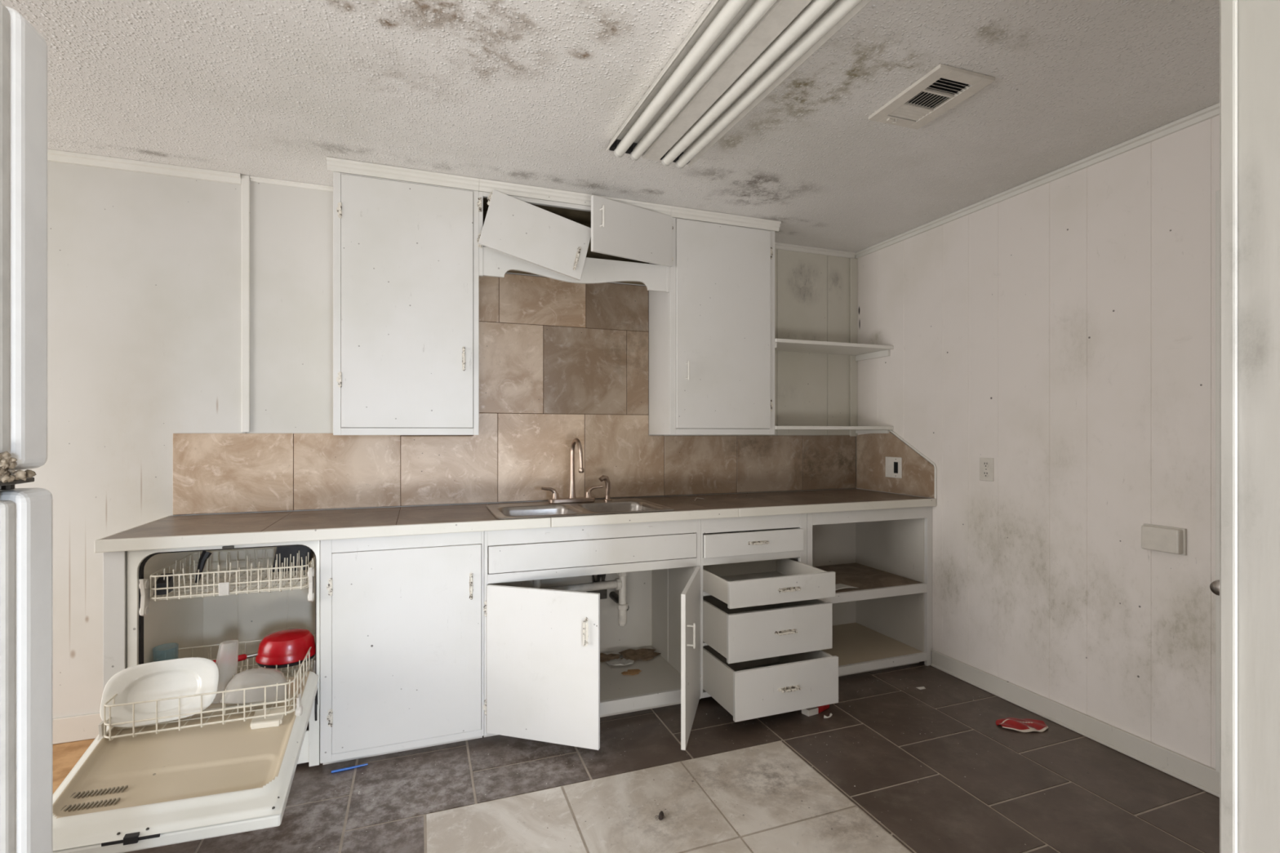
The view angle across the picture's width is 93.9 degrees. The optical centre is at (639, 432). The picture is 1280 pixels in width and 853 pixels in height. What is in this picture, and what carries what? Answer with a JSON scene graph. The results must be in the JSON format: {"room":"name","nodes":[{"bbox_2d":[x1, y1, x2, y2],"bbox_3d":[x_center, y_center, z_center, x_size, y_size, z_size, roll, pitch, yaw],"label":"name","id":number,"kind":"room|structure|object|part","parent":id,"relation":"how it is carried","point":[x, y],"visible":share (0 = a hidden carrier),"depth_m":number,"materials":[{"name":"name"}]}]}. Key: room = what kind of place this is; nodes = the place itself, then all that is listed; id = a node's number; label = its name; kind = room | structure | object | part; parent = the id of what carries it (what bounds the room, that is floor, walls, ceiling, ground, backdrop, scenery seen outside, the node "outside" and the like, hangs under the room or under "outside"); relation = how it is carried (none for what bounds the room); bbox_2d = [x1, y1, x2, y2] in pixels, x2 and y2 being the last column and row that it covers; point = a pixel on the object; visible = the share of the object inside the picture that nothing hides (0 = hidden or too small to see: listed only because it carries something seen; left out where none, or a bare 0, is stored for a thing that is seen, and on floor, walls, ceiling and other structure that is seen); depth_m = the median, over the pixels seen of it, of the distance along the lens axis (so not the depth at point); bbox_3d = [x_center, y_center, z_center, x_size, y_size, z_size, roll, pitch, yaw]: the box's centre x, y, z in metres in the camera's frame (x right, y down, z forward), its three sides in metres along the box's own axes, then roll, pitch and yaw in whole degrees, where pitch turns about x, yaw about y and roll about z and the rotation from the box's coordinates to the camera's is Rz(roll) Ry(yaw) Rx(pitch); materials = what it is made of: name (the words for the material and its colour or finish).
{"room":"damaged room","nodes":[
{"label":"damaged room","id":0,"kind":"room"},
{"bbox_2d":[14,160,856,718],"bbox_3d":[-1.272,0.062,2.944,5.845,2.435,0.120,0,0,-20],"label":"wall","id":1,"kind":"structure","parent":0,"point":[144,269],"depth_m":2.60,"materials":[{"name":"white paint"}]},
{"bbox_2d":[53,712,102,744],"bbox_3d":[-2.966,1.228,2.250,1.988,0.103,0.012,0,0,-20],"label":"baseboard","id":2,"kind":"structure","parent":1,"relation":"attached to","point":[79,727],"depth_m":2.48,"materials":[{"name":"paint"}]},
{"bbox_2d":[47,149,241,184],"bbox_3d":[-2.841,-1.134,2.290,2.248,0.041,0.024,0,0,-20],"label":"trim","id":3,"kind":"structure","parent":1,"relation":"attached to","point":[57,156],"depth_m":2.55,"materials":[{"name":"white paint"}]},
{"bbox_2d":[241,174,249,432],"bbox_3d":[-1.772,-0.578,2.689,0.032,1.154,0.013,0,0,-20],"label":"trim","id":4,"kind":"structure","parent":1,"relation":"attached to","point":[245,179],"depth_m":2.68,"materials":[{"name":"white paint"}]},
{"bbox_2d":[249,175,333,191],"bbox_3d":[-1.585,-1.144,2.758,0.366,0.021,0.012,0,0,-20],"label":"trim","id":5,"kind":"structure","parent":1,"relation":"attached to","point":[254,179],"depth_m":2.75,"materials":[{"name":"white paint"}]},
{"bbox_2d":[326,156,479,435],"bbox_3d":[-1.077,-0.571,2.761,0.620,1.166,0.335,0,0,-20],"label":"upper cabinet","id":6,"kind":"object","parent":1,"relation":"attached to","point":[406,250],"visible":1,"depth_m":2.63,"materials":[{"name":"white paint"}]},
{"bbox_3d":[-1.025,-1.130,2.621,0.620,0.048,0.028,0,0,-20],"label":"crown","id":7,"kind":"part","parent":6,"relation":"part of","materials":[{"name":"white paint"}]},
{"bbox_3d":[-0.795,-0.335,2.702,0.017,0.115,0.029,0,0,-20],"label":"handle","id":8,"kind":"part","parent":6,"relation":"part of","materials":[{"name":"white metal"}]},
{"bbox_2d":[173,273,855,515],"bbox_3d":[-0.319,-0.231,3.225,3.640,1.179,0.008,0,0,-20],"label":"tile backsplash","id":9,"kind":"structure","parent":1,"relation":"attached to","point":[560,362],"depth_m":3.14,"materials":[{"name":"brown tile"}]},
{"bbox_2d":[476,178,673,293],"bbox_3d":[-0.307,-0.937,2.959,0.976,0.434,0.496,0,0,-20],"label":"upper cabinet","id":10,"kind":"object","parent":1,"relation":"attached to","point":[557,234],"visible":1,"depth_m":2.83,"materials":[{"name":"white wood"}]},
{"bbox_3d":[-0.477,-0.914,2.784,0.536,0.384,0.050,0,0,-20],"label":"door","id":11,"kind":"part","parent":10,"relation":"part of","materials":[{"name":"white paint"}]},
{"bbox_3d":[-0.287,-1.130,2.893,0.951,0.048,0.028,0,0,-20],"label":"crown","id":12,"kind":"part","parent":10,"relation":"part of","materials":[{"name":"white paint"}]},
{"bbox_3d":[-0.293,-0.822,2.820,0.049,0.120,0.030,0,0,-44],"label":"handle","id":13,"kind":"part","parent":10,"relation":"part of","materials":[{"name":"white metal"}]},
{"bbox_3d":[-0.175,-0.995,2.760,0.010,0.100,0.033,0,0,-42],"label":"handle","id":14,"kind":"part","parent":10,"relation":"part of","materials":[{"name":"white paint"}]},
{"bbox_3d":[-0.031,-0.970,2.908,0.487,0.268,0.018,0,0,-39],"label":"door","id":15,"kind":"part","parent":10,"relation":"part of","materials":[{"name":"white paint"}]},
{"bbox_2d":[648,205,781,435],"bbox_3d":[0.414,-0.571,3.304,0.648,1.166,0.346,0,0,-20],"label":"upper cabinet","id":16,"kind":"object","parent":1,"relation":"attached to","point":[712,337],"visible":0.97,"depth_m":3.17,"materials":[{"name":"white paint"}]},
{"bbox_3d":[0.246,-0.317,3.076,0.011,0.100,0.034,0,0,-20],"label":"handle","id":17,"kind":"part","parent":16,"relation":"part of","materials":[{"name":"white paint"}]},
{"bbox_3d":[0.447,-0.560,3.182,0.558,1.079,0.026,0,0,-20],"label":"door","id":18,"kind":"part","parent":16,"relation":"part of","materials":[{"name":"white paint"}]},
{"bbox_3d":[0.464,-1.130,3.169,0.648,0.048,0.028,0,0,-20],"label":"crown","id":19,"kind":"part","parent":16,"relation":"part of","materials":[{"name":"white paint"}]},
{"bbox_2d":[774,242,855,257],"bbox_3d":[1.010,-1.137,3.709,0.793,0.035,0.020,0,0,-20],"label":"trim","id":20,"kind":"structure","parent":1,"relation":"attached to","point":[779,246],"depth_m":3.73,"materials":[{"name":"white paint"}]},
{"bbox_2d":[774,338,893,360],"bbox_3d":[1.074,-0.487,3.562,0.812,0.058,0.309,0,0,-20],"label":"corner shelf","id":21,"kind":"object","parent":1,"relation":"attached to","point":[862,352],"visible":0.75,"depth_m":3.53,"materials":[{"name":"white paint"}]},
{"bbox_2d":[774,426,893,433],"bbox_3d":[1.074,-0.015,3.562,0.812,0.042,0.309,0,0,-20],"label":"corner shelf","id":22,"kind":"object","parent":1,"relation":"attached to","point":[859,429],"visible":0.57,"depth_m":3.48,"materials":[{"name":"white paint"}]},
{"bbox_2d":[849,257,857,436],"bbox_3d":[1.373,-0.547,3.846,0.057,1.144,0.014,0,0,-20],"label":"trim","id":23,"kind":"structure","parent":1,"relation":"attached to","point":[853,262],"depth_m":3.84,"materials":[{"name":"white paint"}]},
{"bbox_2d":[0,0,1219,252],"bbox_3d":[-0.237,-1.195,0.159,5.865,0.080,6.062,0,0,-20],"label":"ceiling","id":24,"kind":"structure","parent":0,"point":[536,93],"depth_m":2.05,"materials":[{"name":"white paint"}]},
{"bbox_2d":[605,0,871,168],"bbox_3d":[0.264,-1.119,1.845,0.367,0.068,1.222,0,0,-22],"label":"fluorescent light","id":25,"kind":"object","parent":24,"relation":"attached to","point":[737,52],"visible":1,"depth_m":1.82,"materials":[{"name":"white metal"}]},
{"bbox_2d":[868,63,995,129],"bbox_3d":[0.993,-1.141,2.064,0.234,0.026,0.338,0,0,-20],"label":"ceiling vent","id":26,"kind":"object","parent":24,"relation":"in","point":[944,87],"visible":1,"depth_m":2.04,"materials":[{"name":"white metal"}]},
{"bbox_3d":[0.919,-1.135,2.181,0.034,0.014,0.017,0,0,-20],"label":"damper lever","id":27,"kind":"part","parent":26,"relation":"part of","materials":[{"name":"white metal"}]},
{"bbox_2d":[53,661,1219,852],"bbox_3d":[-0.228,1.319,0.178,5.695,0.082,5.892,0,0,-20],"label":"floor","id":28,"kind":"structure","parent":0,"point":[1058,788],"depth_m":2.12,"materials":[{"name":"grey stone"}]},
{"bbox_2d":[0,1,53,852],"bbox_3d":[-0.868,0.409,0.172,0.749,1.702,0.802,0,0,-20],"label":"refrigerator","id":29,"kind":"object","parent":28,"relation":"on","point":[26,514],"visible":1,"depth_m":0.62,"materials":[{"name":"white metal"}]},
{"bbox_3d":[-1.000,-0.201,0.518,0.741,0.482,0.062,0,0,-20],"label":"freezer door","id":30,"kind":"part","parent":29,"relation":"part of","materials":[{"name":"white metal"}]},
{"bbox_3d":[-0.998,0.633,0.518,0.746,1.144,0.062,0,0,-20],"label":"fresh food door","id":31,"kind":"part","parent":29,"relation":"part of","materials":[{"name":"white metal"}]},
{"bbox_2d":[102,551,145,691],"bbox_3d":[-1.891,0.841,2.307,0.060,0.874,0.575,0,0,-20],"label":"end panel","id":32,"kind":"object","parent":28,"relation":"on","point":[114,563],"visible":0.04,"depth_m":2.04,"materials":[{"name":"white paint"}]},
{"bbox_2d":[53,540,319,852],"bbox_3d":[-1.454,0.833,2.070,0.589,0.855,1.173,0,0,-20],"label":"dishwasher","id":33,"kind":"object","parent":28,"relation":"on","point":[222,769],"visible":0.73,"depth_m":1.88,"materials":[{"name":"white metal"}]},
{"bbox_2d":[99,657,218,727],"bbox_3d":[-1.533,0.829,1.918,0.300,0.163,0.105,0,0,-26],"label":"dish","id":34,"kind":"object","parent":33,"relation":"in","point":[181,677],"visible":0.92,"depth_m":1.93,"materials":[{"name":"white ceramic"}]},
{"bbox_2d":[153,573,173,595],"bbox_3d":[-1.684,0.537,2.116,0.040,0.062,0.064,0,0,-20],"label":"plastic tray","id":35,"kind":"object","parent":33,"relation":"in","point":[160,583],"visible":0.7,"depth_m":2.10,"materials":[{"name":"black plastic"}]},
{"bbox_2d":[152,643,178,662],"bbox_3d":[-1.714,0.825,2.162,0.074,0.103,0.076,0,0,-20],"label":"drinking glass","id":36,"kind":"object","parent":33,"relation":"in","point":[166,651],"visible":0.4,"depth_m":2.15,"materials":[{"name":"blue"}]},
{"bbox_3d":[-1.356,0.985,1.823,0.576,0.171,0.635,0,0,-20],"label":"door","id":37,"kind":"part","parent":33,"relation":"part of","materials":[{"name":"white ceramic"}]},
{"bbox_3d":[-1.359,0.955,1.833,0.576,0.163,0.655,0,0,-20],"label":"panel","id":38,"kind":"part","parent":33,"relation":"part of","materials":[{"name":"beige plastic"}]},
{"bbox_2d":[195,551,211,582],"bbox_3d":[-1.640,0.502,2.246,0.052,0.119,0.030,0,0,-45],"label":"utensil","id":39,"kind":"object","parent":33,"relation":"in","point":[205,555],"visible":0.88,"depth_m":2.23,"materials":[{"name":"black plastic"}]},
{"bbox_3d":[-1.492,0.725,2.175,0.589,0.640,0.046,0,0,-20],"label":"frame","id":40,"kind":"part","parent":33,"relation":"part of","materials":[{"name":"white metal"}]},
{"bbox_2d":[211,640,238,703],"bbox_3d":[-1.437,0.823,2.061,0.086,0.195,0.080,0,0,-20],"label":"tumbler","id":41,"kind":"object","parent":33,"relation":"in","point":[227,658],"visible":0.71,"depth_m":2.05,"materials":[{"name":"white plastic"}]},
{"bbox_2d":[143,546,315,677],"bbox_3d":[-1.563,0.761,2.402,0.533,0.674,0.474,0,0,-20],"label":"tub","id":42,"kind":"object","parent":33,"relation":"in","point":[198,625],"depth_m":2.54,"materials":[{"name":"grey plastic"}]},
{"bbox_2d":[219,667,288,703],"bbox_3d":[-1.313,0.874,2.040,0.190,0.138,0.189,0,0,-20],"label":"clear bowl","id":43,"kind":"object","parent":33,"relation":"in","point":[259,677],"visible":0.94,"depth_m":1.99,"materials":[{"name":"white plastic"}]},
{"bbox_2d":[212,628,315,668],"bbox_3d":[-1.430,0.818,2.260,0.374,0.111,0.166,0,0,-20],"label":"frying pan","id":44,"kind":"object","parent":33,"relation":"in","point":[281,648],"visible":0.85,"depth_m":2.23,"materials":[{"name":"red metal"}]},
{"bbox_3d":[-1.525,0.839,2.189,0.148,0.032,0.025,0,0,-30],"label":"handle","id":45,"kind":"part","parent":44,"relation":"part of","materials":[{"name":"red plastic"}]},
{"bbox_2d":[271,545,313,572],"bbox_3d":[-1.414,0.503,2.442,0.142,0.110,0.080,0,0,-20],"label":"plastic container","id":46,"kind":"object","parent":33,"relation":"on","point":[284,551],"visible":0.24,"depth_m":2.41,"materials":[{"name":"black plastic"}]},
{"bbox_3d":[-1.489,1.145,2.182,0.576,0.230,0.056,0,0,-20],"label":"kick panel","id":47,"kind":"part","parent":33,"relation":"part of","materials":[{"name":"white metal"}]},
{"bbox_3d":[-1.211,1.010,2.238,0.010,0.143,0.025,0,0,-27],"label":"hinge arm","id":48,"kind":"part","parent":33,"relation":"part of","materials":[{"name":"metal"}]},
{"bbox_2d":[331,763,368,773],"bbox_3d":[-1.102,1.275,2.271,0.124,0.009,0.009,0,0,-24],"label":"straw","id":49,"kind":"object","parent":28,"relation":"on","point":[362,765],"visible":1,"depth_m":2.27,"materials":[{"name":"plastic"}]},
{"bbox_2d":[320,531,484,764],"bbox_3d":[-1.016,0.842,2.611,0.600,0.875,0.608,0,0,-20],"label":"base cabinet","id":50,"kind":"object","parent":28,"relation":"on","point":[402,617],"visible":0.93,"depth_m":2.35,"materials":[{"name":"paint"}]},
{"bbox_3d":[-0.683,0.625,2.425,0.017,0.115,0.029,0,0,-20],"label":"handle","id":51,"kind":"part","parent":50,"relation":"part of","materials":[{"name":"white metal"}]},
{"bbox_2d":[483,519,701,750],"bbox_3d":[-0.206,0.842,2.703,0.992,0.875,0.995,0,0,-20],"label":"base cabinet","id":52,"kind":"object","parent":28,"relation":"on","point":[545,678],"visible":0.91,"depth_m":2.51,"materials":[{"name":"paint"}]},
{"bbox_2d":[94,488,936,552],"bbox_3d":[-0.212,0.381,2.927,3.663,0.042,0.641,0,0,-20],"label":"countertop","id":53,"kind":"structure","parent":52,"relation":"on","point":[250,528],"depth_m":2.52,"materials":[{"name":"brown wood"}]},
{"bbox_2d":[541,438,602,503],"bbox_3d":[-0.327,0.192,2.991,0.320,0.327,0.166,0,0,-20],"label":"kitchen faucet","id":54,"kind":"object","parent":53,"relation":"on","point":[571,498],"visible":1,"depth_m":3.03,"materials":[{"name":"silver metal"}]},
{"bbox_3d":[-0.452,0.303,3.003,0.093,0.065,0.038,0,0,-20],"label":"lever","id":55,"kind":"part","parent":54,"relation":"part of","materials":[{"name":"silver metal"}]},
{"bbox_3d":[-0.347,0.344,3.042,0.240,0.022,0.056,0,0,-20],"label":"plate","id":56,"kind":"part","parent":54,"relation":"part of","materials":[{"name":"silver metal"}]},
{"bbox_3d":[-0.316,0.182,2.993,0.039,0.307,0.155,0,0,-30],"label":"spout","id":57,"kind":"part","parent":54,"relation":"part of","materials":[{"name":"silver metal"}]},
{"bbox_3d":[-0.239,0.303,3.082,0.093,0.065,0.038,0,0,-20],"label":"lever","id":58,"kind":"part","parent":54,"relation":"part of","materials":[{"name":"silver metal"}]},
{"bbox_2d":[485,498,674,545],"bbox_3d":[-0.295,0.444,2.845,0.809,0.180,0.499,0,0,-20],"label":"sink","id":59,"kind":"object","parent":53,"relation":"in","point":[540,509],"visible":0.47,"depth_m":2.91,"materials":[{"name":"silver metal"}]},
{"bbox_2d":[533,572,629,626],"bbox_3d":[-0.317,0.746,3.006,0.514,0.428,0.319,0,0,-20],"label":"drain pipe","id":60,"kind":"object","parent":59,"relation":"attached to","point":[619,584],"visible":0.66,"depth_m":2.92,"materials":[{"name":"white plastic"}]},
{"bbox_3d":[-0.105,0.882,3.099,0.065,0.044,0.294,0,0,-12],"label":"outlet arm","id":61,"kind":"part","parent":60,"relation":"part of","materials":[{"name":"grey plastic"}]},
{"bbox_2d":[617,609,626,626],"bbox_3d":[-0.086,0.910,2.952,0.045,0.099,0.044,0,0,-20],"label":"drain pipe","id":62,"kind":"object","parent":60,"relation":"on","point":[622,614],"depth_m":2.93,"materials":[{"name":"white plastic"}]},
{"bbox_2d":[599,475,611,501],"bbox_3d":[-0.181,0.288,3.097,0.072,0.135,0.041,0,0,-31],"label":"sprayer","id":63,"kind":"object","parent":59,"relation":"on","point":[607,483],"visible":1,"depth_m":3.09,"materials":[{"name":"silver metal"}]},
{"bbox_2d":[604,495,611,501],"bbox_3d":[-0.168,0.342,3.105,0.042,0.028,0.042,0,0,-20],"label":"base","id":64,"kind":"object","parent":63,"relation":"attached to","point":[607,498],"depth_m":3.09,"materials":[{"name":"silver metal"}]},
{"bbox_3d":[-0.392,0.928,2.389,0.487,0.604,0.018,0,0,16],"label":"door","id":65,"kind":"part","parent":52,"relation":"part of","materials":[{"name":"white paint"}]},
{"bbox_3d":[-0.212,0.775,2.313,0.017,0.115,0.029,0,0,16],"label":"handle","id":66,"kind":"part","parent":52,"relation":"part of","materials":[{"name":"white metal"}]},
{"bbox_3d":[-0.183,0.527,2.635,0.946,0.112,0.019,0,0,-20],"label":"false drawer","id":67,"kind":"part","parent":52,"relation":"part of","materials":[{"name":"white paint"}]},
{"bbox_2d":[581,539,607,599],"bbox_3d":[-0.254,0.678,3.130,0.177,0.403,0.121,0,0,-20],"label":"water line","id":68,"kind":"object","parent":52,"relation":"attached to","point":[603,593],"visible":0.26,"depth_m":3.15,"materials":[{"name":"grey metal"}]},
{"bbox_2d":[600,653,622,662],"bbox_3d":[-0.192,1.185,3.148,0.203,0.012,0.112,0,0,-20],"label":"flake","id":69,"kind":"object","parent":52,"relation":"in","point":[603,657],"visible":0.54,"depth_m":3.16,"materials":[{"name":"brown"}]},
{"bbox_2d":[606,657,634,665],"bbox_3d":[-0.100,1.168,3.038,0.142,0.016,0.071,0,0,-11],"label":"paper scrap","id":70,"kind":"object","parent":52,"relation":"on","point":[624,661],"visible":1,"depth_m":3.05,"materials":[{"name":"white paper"}]},
{"bbox_2d":[621,669,641,675],"bbox_3d":[-0.041,1.188,2.960,0.105,0.008,0.066,0,0,-20],"label":"flake","id":71,"kind":"object","parent":52,"relation":"in","point":[630,672],"visible":1,"depth_m":2.96,"materials":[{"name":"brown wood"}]},
{"bbox_2d":[618,648,661,661],"bbox_3d":[-0.007,1.184,3.184,0.232,0.014,0.166,0,0,-20],"label":"flake","id":72,"kind":"object","parent":52,"relation":"in","point":[630,654],"visible":0.95,"depth_m":3.20,"materials":[{"name":"brown"}]},
{"bbox_3d":[0.220,0.928,2.551,0.018,0.604,0.486,0,0,13],"label":"door","id":73,"kind":"part","parent":52,"relation":"part of","materials":[{"name":"white paint"}]},
{"bbox_3d":[0.202,0.800,2.353,0.033,0.100,0.011,0,0,9],"label":"handle","id":74,"kind":"part","parent":52,"relation":"part of","materials":[{"name":"white paint"}]},
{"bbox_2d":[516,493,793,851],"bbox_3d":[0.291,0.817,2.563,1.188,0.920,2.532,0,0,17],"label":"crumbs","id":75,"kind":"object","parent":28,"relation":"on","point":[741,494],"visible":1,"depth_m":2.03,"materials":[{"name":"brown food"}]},
{"bbox_2d":[654,810,664,820],"bbox_3d":[0.067,1.271,1.985,0.033,0.018,0.037,0,0,-20],"label":"dead leaf","id":76,"kind":"object","parent":28,"relation":"on","point":[660,815],"visible":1,"depth_m":1.98,"materials":[{"name":"brown plant"}]},
{"bbox_2d":[318,679,1025,852],"bbox_3d":[0.420,1.277,2.114,2.849,0.002,1.326,0,0,-20],"label":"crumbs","id":77,"kind":"object","parent":28,"relation":"on","point":[900,679],"visible":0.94,"depth_m":2.22,"materials":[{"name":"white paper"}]},
{"bbox_2d":[701,513,838,722],"bbox_3d":[0.524,0.827,3.010,0.589,0.846,0.922,0,0,-20],"label":"base cabinet","id":78,"kind":"object","parent":28,"relation":"on","point":[766,626],"visible":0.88,"depth_m":2.69,"materials":[{"name":"paint"}]},
{"bbox_3d":[0.557,0.534,2.894,0.545,0.108,0.019,0,0,-20],"label":"drawer","id":79,"kind":"part","parent":78,"relation":"part of","materials":[{"name":"white paint"}]},
{"bbox_3d":[0.560,0.825,2.912,0.589,0.842,0.020,0,0,-20],"label":"frame","id":80,"kind":"part","parent":78,"relation":"part of","materials":[{"name":"white paint"}]},
{"bbox_3d":[0.573,0.532,2.874,0.112,0.017,0.029,0,0,-20],"label":"handle","id":81,"kind":"part","parent":78,"relation":"part of","materials":[{"name":"white metal"}]},
{"bbox_3d":[0.629,0.888,2.666,0.538,0.209,0.019,0,0,-20],"label":"drawer","id":82,"kind":"part","parent":78,"relation":"part of","materials":[{"name":"white paint"}]},
{"bbox_3d":[0.636,0.697,2.654,0.547,0.114,0.019,0,0,-20],"label":"drawer","id":83,"kind":"part","parent":78,"relation":"part of","materials":[{"name":"white paint"}]},
{"bbox_3d":[0.642,1.111,2.603,0.526,0.206,0.019,0,0,-20],"label":"drawer","id":84,"kind":"part","parent":78,"relation":"part of","materials":[{"name":"white paint"}]},
{"bbox_3d":[0.651,0.886,2.648,0.112,0.017,0.029,0,0,-20],"label":"handle","id":85,"kind":"part","parent":78,"relation":"part of","materials":[{"name":"white metal"}]},
{"bbox_3d":[0.649,1.109,2.580,0.112,0.017,0.029,0,0,-20],"label":"handle","id":86,"kind":"part","parent":78,"relation":"part of","materials":[{"name":"white metal"}]},
{"bbox_3d":[0.665,0.695,2.639,0.112,0.017,0.029,0,0,-20],"label":"handle","id":87,"kind":"part","parent":78,"relation":"part of","materials":[{"name":"white metal"}]},
{"bbox_2d":[801,704,829,716],"bbox_3d":[0.809,1.262,2.746,0.150,0.032,0.052,0,0,-38],"label":"box","id":88,"kind":"object","parent":28,"relation":"on","point":[815,710],"visible":0.59,"depth_m":2.71,"materials":[{"name":"cardboard"}]},
{"bbox_2d":[823,713,832,718],"bbox_3d":[0.845,1.274,2.688,0.050,0.012,0.017,0,0,-25],"label":"scrap","id":89,"kind":"object","parent":28,"relation":"on","point":[830,714],"visible":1,"depth_m":2.68,"materials":[{"name":"white paper"}]},
{"bbox_2d":[807,506,932,676],"bbox_3d":[1.125,0.842,3.416,0.816,0.875,0.575,0,0,-20],"label":"base cabinet","id":90,"kind":"object","parent":28,"relation":"on","point":[886,622],"visible":0.44,"depth_m":3.39,"materials":[{"name":"paint"}]},
{"bbox_2d":[835,583,858,590],"bbox_3d":[1.045,0.821,3.182,0.201,0.011,0.112,0,0,-26],"label":"paper sheet","id":91,"kind":"object","parent":90,"relation":"on","point":[838,586],"visible":0.52,"depth_m":3.19,"materials":[{"name":"white paper"}]},
{"bbox_2d":[819,582,926,603],"bbox_3d":[1.117,0.852,3.407,0.762,0.048,0.562,0,0,-20],"label":"shelf","id":92,"kind":"object","parent":90,"relation":"attached to","point":[865,591],"depth_m":3.18,"materials":[{"name":"white paint"}]},
{"bbox_2d":[838,652,926,675],"bbox_3d":[1.117,1.229,3.407,0.762,0.042,0.562,0,0,-20],"label":"shelf","id":93,"kind":"object","parent":90,"relation":"attached to","point":[849,663],"depth_m":3.20,"materials":[{"name":"white paint"}]},
{"bbox_2d":[915,686,925,689],"bbox_3d":[1.402,1.274,2.987,0.035,0.007,0.028,0,0,-20],"label":"paper scrap","id":94,"kind":"object","parent":28,"relation":"on","point":[920,687],"visible":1,"depth_m":2.98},
{"bbox_2d":[995,717,1048,732],"bbox_3d":[1.664,1.266,2.607,0.200,0.025,0.140,0,0,-20],"label":"wrapper","id":95,"kind":"object","parent":28,"relation":"on","point":[1025,725],"visible":1,"depth_m":2.59,"materials":[{"name":"red plastic"}]},
{"bbox_2d":[1219,0,1237,852],"bbox_3d":[0.525,0.080,0.534,0.005,2.400,0.012,0,0,-20],"label":"trim","id":96,"kind":"structure","parent":28,"relation":"on","point":[1228,8],"depth_m":0.53,"materials":[{"name":"paint"}]},
{"bbox_2d":[856,115,1219,768],"bbox_3d":[2.461,0.062,1.144,0.120,2.435,5.848,0,0,-20],"label":"wall","id":97,"kind":"structure","parent":0,"point":[1060,332],"depth_m":2.58,"materials":[{"name":"white paint"}]},
{"bbox_2d":[856,429,936,498],"bbox_3d":[1.504,0.172,3.554,0.012,0.378,0.632,0,0,-20],"label":"tile backsplash","id":98,"kind":"structure","parent":97,"relation":"attached to","point":[918,478],"depth_m":3.55,"materials":[{"name":"beige tile"}]},
{"bbox_2d":[885,456,902,478],"bbox_3d":[1.501,0.207,3.542,0.008,0.122,0.128,0,0,-20],"label":"switch plate","id":99,"kind":"object","parent":98,"relation":"attached to","point":[893,464],"visible":1,"depth_m":3.53,"materials":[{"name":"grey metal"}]},
{"bbox_2d":[979,457,993,481],"bbox_3d":[1.720,0.183,2.971,0.009,0.114,0.076,0,0,-20],"label":"wall outlet","id":100,"kind":"object","parent":97,"relation":"attached to","point":[986,464],"visible":1,"depth_m":2.97,"materials":[{"name":"white plastic"}]},
{"bbox_2d":[982,471,989,477],"bbox_3d":[1.718,0.207,2.970,0.002,0.033,0.033,0,0,-20],"label":"socket","id":101,"kind":"object","parent":100,"relation":"attached to","point":[985,473],"depth_m":2.97,"materials":[{"name":"white plastic"}]},
{"bbox_2d":[982,461,989,467],"bbox_3d":[1.718,0.159,2.970,0.002,0.033,0.033,0,0,-20],"label":"socket","id":102,"kind":"object","parent":100,"relation":"attached to","point":[985,464],"depth_m":2.97,"materials":[{"name":"white plastic"}]},
{"bbox_2d":[854,102,1219,258],"bbox_3d":[1.871,-1.137,2.546,0.020,0.035,2.797,0,0,-20],"label":"trim","id":103,"kind":"structure","parent":97,"relation":"attached to","point":[1212,111],"depth_m":2.60,"materials":[{"name":"white paint"}]},
{"bbox_2d":[930,649,1219,797],"bbox_3d":[1.977,1.236,2.257,0.020,0.087,2.180,0,0,-20],"label":"baseboard","id":104,"kind":"structure","parent":97,"relation":"attached to","point":[1200,775],"depth_m":2.50,"materials":[{"name":"paint"}]},
{"bbox_2d":[1141,524,1186,555],"bbox_3d":[1.968,0.403,2.254,0.038,0.098,0.136,0,0,-20],"label":"thermostat box","id":105,"kind":"object","parent":97,"relation":"attached to","point":[1170,540],"visible":1,"depth_m":2.23,"materials":[{"name":"paint"}]},
{"bbox_2d":[1209,190,1219,773],"bbox_3d":[2.131,0.170,1.680,0.099,2.020,0.842,0,0,-20],"label":"door","id":106,"kind":"structure","parent":97,"relation":"in","point":[1215,585],"depth_m":2.08,"materials":[{"name":"white paint"}]},
{"bbox_3d":[1.984,0.528,2.034,0.066,0.054,0.054,0,0,-20],"label":"knob","id":107,"kind":"part","parent":106,"relation":"part of","materials":[{"name":"silver metal"}]},
{"bbox_3d":[2.162,0.170,1.692,0.033,2.020,0.842,0,0,-20],"label":"panel","id":108,"kind":"part","parent":106,"relation":"part of","materials":[{"name":"white paint"}]},
{"bbox_3d":[1.494,0.062,0.836,1.909,2.435,0.107,0,0,-20],"label":"wall","id":109,"kind":"structure","parent":0,"visible":0},
{"bbox_2d":[1237,0,1279,852],"bbox_3d":[0.572,0.080,0.494,0.055,2.400,0.122,0,0,-20],"label":"trim","id":110,"kind":"structure","parent":109,"relation":"attached to","point":[1258,20],"depth_m":0.52,"materials":[{"name":"paint"}]}
]}

